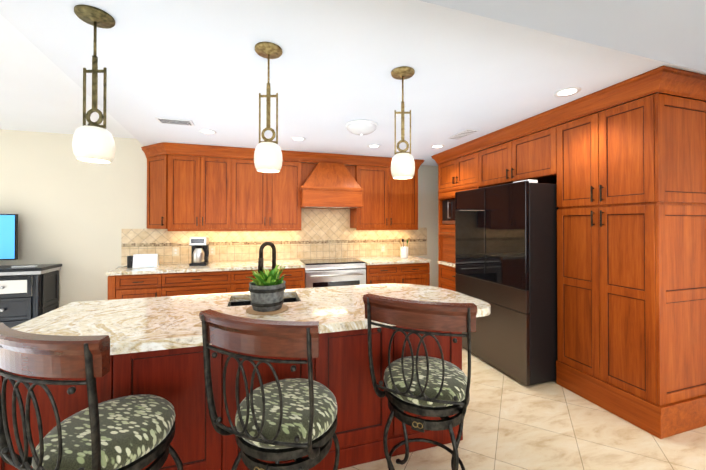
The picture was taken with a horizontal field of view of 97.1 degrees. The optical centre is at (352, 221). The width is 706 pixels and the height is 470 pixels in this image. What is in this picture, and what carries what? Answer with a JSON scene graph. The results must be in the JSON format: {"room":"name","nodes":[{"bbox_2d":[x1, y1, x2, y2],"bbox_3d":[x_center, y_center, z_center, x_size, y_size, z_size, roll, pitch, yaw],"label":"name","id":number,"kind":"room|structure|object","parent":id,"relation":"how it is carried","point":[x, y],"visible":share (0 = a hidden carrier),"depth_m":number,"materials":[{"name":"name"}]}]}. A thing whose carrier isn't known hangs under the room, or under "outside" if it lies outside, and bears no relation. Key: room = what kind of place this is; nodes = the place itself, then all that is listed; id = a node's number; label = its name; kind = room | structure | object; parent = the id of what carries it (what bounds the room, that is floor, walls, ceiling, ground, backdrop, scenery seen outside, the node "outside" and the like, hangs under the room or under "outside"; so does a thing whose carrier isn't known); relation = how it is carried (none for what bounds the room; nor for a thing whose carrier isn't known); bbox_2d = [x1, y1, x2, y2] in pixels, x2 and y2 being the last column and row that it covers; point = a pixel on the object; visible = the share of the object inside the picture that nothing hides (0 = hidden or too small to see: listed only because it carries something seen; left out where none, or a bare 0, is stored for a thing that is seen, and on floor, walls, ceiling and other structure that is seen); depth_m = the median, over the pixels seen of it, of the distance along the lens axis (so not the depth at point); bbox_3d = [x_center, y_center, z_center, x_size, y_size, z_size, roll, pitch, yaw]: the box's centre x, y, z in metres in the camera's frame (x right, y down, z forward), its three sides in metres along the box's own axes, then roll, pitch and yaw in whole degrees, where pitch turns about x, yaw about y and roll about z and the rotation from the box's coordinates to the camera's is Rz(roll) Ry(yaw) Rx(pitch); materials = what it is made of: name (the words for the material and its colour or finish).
{"room":"kitchen","nodes":[
{"label":"kitchen","id":0,"kind":"room"},
{"bbox_2d":[0,14,135,138],"bbox_3d":[-4.054,-1.219,-0.790,6.000,0.100,9.010,0,0,-17],"label":"ceiling","id":1,"kind":"structure","parent":0,"point":[40,91],"depth_m":2.80,"materials":[{"name":"white paint"}]},
{"bbox_2d":[0,129,438,306],"bbox_3d":[-3.241,0.128,4.215,10.480,2.720,0.131,0,0,-17],"label":"wall","id":2,"kind":"structure","parent":0,"point":[75,216],"depth_m":4.16,"materials":[{"name":"beige paint"}]},
{"bbox_2d":[172,247,178,255],"bbox_3d":[-2.484,0.419,4.371,0.080,0.120,0.005,0,0,-17],"label":"electrical outlet plate","id":3,"kind":"object","parent":2,"relation":"attached to","point":[175,251],"depth_m":4.37,"materials":[{"name":"beige plastic"}]},
{"bbox_2d":[209,247,214,254],"bbox_3d":[-2.035,0.420,4.508,0.080,0.120,0.005,0,0,-17],"label":"electrical outlet plate","id":4,"kind":"object","parent":2,"relation":"attached to","point":[211,249],"depth_m":4.51,"materials":[{"name":"beige plastic"}]},
{"bbox_2d":[141,142,423,230],"bbox_3d":[-0.861,-0.439,4.665,4.098,1.136,0.422,0,0,-17],"label":"upper cabinet","id":5,"kind":"object","parent":2,"relation":"attached to","point":[193,190],"visible":0.92,"depth_m":4.34,"materials":[{"name":"brown wood"}]},
{"bbox_2d":[300,162,362,208],"bbox_3d":[-0.365,-0.534,4.724,0.895,0.659,0.578,0,0,-17],"label":"wood range hood","id":6,"kind":"object","parent":2,"relation":"attached to","point":[331,186],"visible":0.94,"depth_m":4.49,"materials":[{"name":"brown wood"}]},
{"bbox_2d":[0,0,705,165],"bbox_3d":[-0.032,-1.130,3.164,4.719,0.220,3.790,0,0,-17],"label":"ceiling","id":7,"kind":"structure","parent":0,"point":[201,64],"depth_m":2.08,"materials":[{"name":"white paint"}]},
{"bbox_2d":[72,5,114,163],"bbox_3d":[-1.290,-0.667,1.559,0.166,0.728,0.166,0,0,-17],"label":"pendant light","id":8,"kind":"object","parent":7,"relation":"hanging from","point":[93,142],"visible":1,"depth_m":1.55,"materials":[{"name":"brown metal"}]},
{"bbox_2d":[155,117,193,125],"bbox_3d":[-1.799,-1.013,3.163,0.320,0.012,0.160,0,0,-17],"label":"ceiling vent","id":9,"kind":"object","parent":7,"relation":"in","point":[174,121],"visible":1,"depth_m":3.14,"materials":[{"name":"white metal"}]},
{"bbox_2d":[199,129,216,133],"bbox_3d":[-1.635,-1.013,3.516,0.180,0.006,0.180,0,0,-17],"label":"recessed light","id":10,"kind":"object","parent":7,"relation":"in","point":[206,131],"visible":1,"depth_m":3.51,"materials":[{"name":"white"}]},
{"bbox_2d":[254,42,282,172],"bbox_3d":[-0.504,-0.664,1.861,0.166,0.728,0.166,0,0,-17],"label":"pendant light","id":11,"kind":"object","parent":7,"relation":"hanging from","point":[268,156],"visible":1,"depth_m":1.84,"materials":[{"name":"gold metal"}]},
{"bbox_2d":[291,137,305,140],"bbox_3d":[-0.669,-1.011,3.811,0.180,0.006,0.180,0,0,-17],"label":"recessed light","id":12,"kind":"object","parent":7,"relation":"in","point":[298,138],"visible":1,"depth_m":3.81,"materials":[{"name":"white"}]},
{"bbox_2d":[346,120,377,135],"bbox_3d":[0.089,-0.961,3.278,0.336,0.114,0.336,0,0,-17],"label":"flush-mount ceiling light","id":13,"kind":"object","parent":7,"relation":"attached to","point":[361,127],"visible":1,"depth_m":3.18,"materials":[{"name":"white glass"}]},
{"bbox_2d":[367,144,380,147],"bbox_3d":[0.280,-1.008,4.162,0.180,0.006,0.180,0,0,-17],"label":"recessed light","id":14,"kind":"object","parent":7,"relation":"in","point":[373,146],"visible":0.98,"depth_m":4.17,"materials":[{"name":"white"}]},
{"bbox_2d":[391,66,414,178],"bbox_3d":[0.341,-0.662,2.140,0.166,0.728,0.166,0,0,-17],"label":"pendant light","id":15,"kind":"object","parent":7,"relation":"hanging from","point":[402,164],"visible":1,"depth_m":2.11,"materials":[{"name":"gold metal"}]},
{"bbox_2d":[431,145,443,147],"bbox_3d":[1.131,-1.008,4.181,0.180,0.006,0.180,0,0,-17],"label":"recessed light","id":16,"kind":"object","parent":7,"relation":"in","point":[436,146],"visible":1,"depth_m":4.18,"materials":[{"name":"white"}]},
{"bbox_2d":[448,129,478,138],"bbox_3d":[1.272,-1.010,3.618,0.160,0.012,0.360,0,0,-17],"label":"ceiling vent","id":17,"kind":"object","parent":7,"relation":"in","point":[463,133],"visible":0.98,"depth_m":3.60,"materials":[{"name":"white metal"}]},
{"bbox_2d":[554,87,580,96],"bbox_3d":[1.688,-1.021,2.459,0.180,0.006,0.180,0,0,-17],"label":"recessed light","id":18,"kind":"object","parent":7,"relation":"in","point":[568,91],"visible":1,"depth_m":2.45,"materials":[{"name":"white"}]},
{"bbox_2d":[435,142,474,189],"bbox_3d":[1.735,-0.750,4.374,0.628,0.518,0.960,0,0,-17],"label":"upper cabinet","id":19,"kind":"object","parent":0,"relation":"attached to","point":[456,171],"depth_m":4.26,"materials":[{"name":"brown wood"}]},
{"bbox_2d":[475,130,510,188],"bbox_3d":[1.935,-0.722,3.718,0.628,0.583,0.650,0,0,-17],"label":"upper cabinet","id":20,"kind":"object","parent":0,"relation":"attached to","point":[488,162],"depth_m":3.68,"materials":[{"name":"brown wood"}]},
{"bbox_2d":[442,199,454,224],"bbox_3d":[1.702,-0.140,4.391,0.563,0.365,0.830,0,0,-17],"label":"oven","id":21,"kind":"object","parent":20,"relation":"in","point":[448,212],"visible":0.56,"depth_m":4.54,"materials":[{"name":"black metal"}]},
{"bbox_2d":[338,347,705,469],"bbox_3d":[-1.929,1.506,-0.100,10.480,0.100,9.130,0,0,-17],"label":"floor","id":22,"kind":"structure","parent":0,"point":[510,423],"depth_m":2.12,"materials":[{"name":"tile"}]},
{"bbox_2d":[0,264,61,327],"bbox_3d":[-4.224,1.008,3.611,1.190,0.948,0.420,0,0,-17],"label":"dresser","id":23,"kind":"object","parent":22,"relation":"on","point":[28,293],"visible":0.73,"depth_m":3.58,"materials":[{"name":"black wood"}]},
{"bbox_2d":[0,214,17,259],"bbox_3d":[-4.466,0.221,3.621,0.890,0.624,0.170,0,0,-17],"label":"screen","id":24,"kind":"object","parent":23,"relation":"on","point":[8,236],"visible":1,"depth_m":3.72,"materials":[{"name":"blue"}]},
{"bbox_2d":[11,265,37,267],"bbox_3d":[-3.858,0.526,3.666,0.220,0.015,0.045,0,0,-17],"label":"remote control","id":25,"kind":"object","parent":23,"relation":"on","point":[24,266],"visible":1,"depth_m":3.65,"materials":[{"name":"white plastic"}]},
{"bbox_2d":[0,322,182,469],"bbox_3d":[-0.963,0.911,1.196,0.523,1.106,0.514,0,0,15],"label":"bar stool","id":26,"kind":"object","parent":22,"relation":"on","point":[133,432],"visible":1,"depth_m":1.02,"materials":[{"name":"fabric"}]},
{"bbox_2d":[108,272,160,299],"bbox_3d":[-2.666,1.055,3.985,0.550,0.858,0.628,0,0,-17],"label":"base cabinet","id":27,"kind":"object","parent":22,"relation":"on","point":[119,287],"depth_m":3.69,"materials":[{"name":"brown wood"}]},
{"bbox_2d":[161,272,236,296],"bbox_3d":[-2.030,1.057,4.179,0.900,0.858,0.628,0,0,-17],"label":"base cabinet","id":28,"kind":"object","parent":22,"relation":"on","point":[162,280],"depth_m":3.89,"materials":[{"name":"brown wood"}]},
{"bbox_2d":[105,260,304,275],"bbox_3d":[-1.846,0.608,4.232,2.301,0.040,0.646,0,0,-17],"label":"countertop","id":29,"kind":"structure","parent":28,"relation":"on","point":[244,266],"depth_m":3.99,"materials":[{"name":"beige stone"}]},
{"bbox_2d":[127,256,132,267],"bbox_3d":[-2.840,0.512,3.995,0.084,0.148,0.084,0,0,-17],"label":"speaker","id":30,"kind":"object","parent":29,"relation":"on","point":[129,261],"visible":0.77,"depth_m":3.96},
{"bbox_2d":[132,254,158,267],"bbox_3d":[-2.664,0.501,4.017,0.270,0.170,0.100,0,0,-17],"label":"display","id":31,"kind":"object","parent":29,"relation":"on","point":[145,260],"visible":1,"depth_m":3.98,"materials":[{"name":"white plastic"}]},
{"bbox_2d":[189,237,208,265],"bbox_3d":[-2.078,0.400,4.247,0.228,0.375,0.242,0,0,-17],"label":"coffee maker","id":32,"kind":"object","parent":29,"relation":"on","point":[200,252],"visible":1,"depth_m":4.16,"materials":[{"name":"black plastic"}]},
{"bbox_2d":[0,295,462,469],"bbox_3d":[-0.558,1.036,2.060,2.524,0.868,0.904,0,0,-17],"label":"kitchen island","id":33,"kind":"object","parent":22,"relation":"on","point":[342,364],"depth_m":1.68,"materials":[{"name":"brown wood"}]},
{"bbox_2d":[12,283,490,354],"bbox_3d":[-0.485,0.577,2.083,2.730,0.050,0.970,0,0,-17],"label":"island countertop","id":34,"kind":"structure","parent":33,"relation":"on","point":[167,323],"depth_m":1.87,"materials":[{"name":"beige stone"}]},
{"bbox_2d":[246,264,287,314],"bbox_3d":[-0.535,0.407,1.955,0.256,0.286,0.292,0,0,-17],"label":"potted plant","id":35,"kind":"object","parent":34,"relation":"on","point":[267,288],"visible":1,"depth_m":1.88,"materials":[{"name":"grey"}]},
{"bbox_2d":[258,242,283,277],"bbox_3d":[-0.642,0.355,2.460,0.208,0.398,0.114,0,0,-17],"label":"island faucet","id":36,"kind":"object","parent":34,"relation":"on","point":[261,258],"visible":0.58,"depth_m":2.41,"materials":[{"name":"black metal"}]},
{"bbox_2d":[237,268,271,291],"bbox_3d":[-1.403,1.058,4.370,0.530,0.858,0.628,0,0,-17],"label":"base cabinet","id":37,"kind":"object","parent":22,"relation":"on","point":[243,282],"depth_m":4.05,"materials":[{"name":"brown wood"}]},
{"bbox_2d":[199,309,339,469],"bbox_3d":[-0.301,0.912,1.347,0.523,1.106,0.514,0,0,19],"label":"bar stool","id":38,"kind":"object","parent":22,"relation":"on","point":[278,420],"visible":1,"depth_m":1.18,"materials":[{"name":"fabric"}]},
{"bbox_2d":[277,268,304,288],"bbox_3d":[-1.006,1.059,4.491,0.541,0.858,0.628,0,0,-17],"label":"base cabinet","id":39,"kind":"object","parent":22,"relation":"on","point":[294,278],"depth_m":4.23,"materials":[{"name":"brown wood"}]},
{"bbox_2d":[300,258,365,287],"bbox_3d":[-0.302,1.038,4.649,0.884,0.902,0.611,0,0,-17],"label":"range","id":40,"kind":"object","parent":22,"relation":"on","point":[334,272],"visible":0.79,"depth_m":4.43,"materials":[{"name":"silver metal"}]},
{"bbox_2d":[366,264,404,283],"bbox_3d":[0.385,1.062,4.915,0.571,0.858,0.628,0,0,-17],"label":"base cabinet","id":41,"kind":"object","parent":22,"relation":"on","point":[375,273],"depth_m":4.62,"materials":[{"name":"brown wood"}]},
{"bbox_2d":[356,256,430,263],"bbox_3d":[0.612,0.614,4.981,1.041,0.040,0.646,0,0,-17],"label":"countertop","id":42,"kind":"structure","parent":41,"relation":"on","point":[396,259],"depth_m":4.79,"materials":[{"name":"beige stone"}]},
{"bbox_2d":[399,238,409,257],"bbox_3d":[0.849,0.429,5.197,0.219,0.331,0.155,0,0,-17],"label":"utensil crock","id":43,"kind":"object","parent":42,"relation":"on","point":[404,251],"visible":1,"depth_m":5.13,"materials":[{"name":"white ceramic"}]},
{"bbox_2d":[405,264,429,285],"bbox_3d":[0.821,1.063,5.047,0.580,0.858,0.628,0,0,-17],"label":"base cabinet","id":44,"kind":"object","parent":22,"relation":"on","point":[418,274],"depth_m":4.78,"materials":[{"name":"brown wood"}]},
{"bbox_2d":[363,294,476,469],"bbox_3d":[0.368,0.914,1.615,0.523,1.106,0.514,0,0,23],"label":"bar stool","id":45,"kind":"object","parent":22,"relation":"on","point":[427,385],"visible":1,"depth_m":1.46,"materials":[{"name":"fabric"}]},
{"bbox_2d":[439,266,455,290],"bbox_3d":[1.717,1.057,4.386,0.608,0.860,0.860,0,0,-17],"label":"base cabinet","id":46,"kind":"object","parent":22,"relation":"on","point":[446,273],"depth_m":4.52,"materials":[{"name":"brown wood"}]},
{"bbox_2d":[439,258,454,265],"bbox_3d":[1.702,0.607,4.385,0.638,0.040,0.860,0,0,-17],"label":"countertop","id":47,"kind":"structure","parent":46,"relation":"on","point":[452,263],"depth_m":4.46,"materials":[{"name":"beige stone"}]},
{"bbox_2d":[455,179,557,385],"bbox_3d":[1.834,0.552,3.399,0.945,1.856,1.035,0,0,-17],"label":"refrigerator","id":48,"kind":"object","parent":22,"relation":"on","point":[506,252],"visible":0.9,"depth_m":2.91,"materials":[{"name":"black metal"}]},
{"bbox_2d":[551,70,705,438],"bbox_3d":[2.273,0.226,2.580,0.640,2.496,0.772,0,0,-17],"label":"tall cabinet","id":49,"kind":"object","parent":22,"relation":"on","point":[629,179],"depth_m":2.28,"materials":[{"name":"brown wood"}]},
{"bbox_2d":[503,110,550,183],"bbox_3d":[2.080,-0.726,3.240,0.628,0.583,0.590,0,0,-17],"label":"upper cabinet","id":50,"kind":"object","parent":0,"relation":"attached to","point":[527,157],"depth_m":3.16,"materials":[{"name":"brown wood"}]},
{"bbox_2d":[419,0,705,72],"bbox_3d":[1.349,-1.111,-1.077,4.550,0.320,5.312,0,0,-17],"label":"ceiling","id":51,"kind":"structure","parent":0,"point":[673,32],"depth_m":1.45,"materials":[{"name":"white paint"}]}
]}

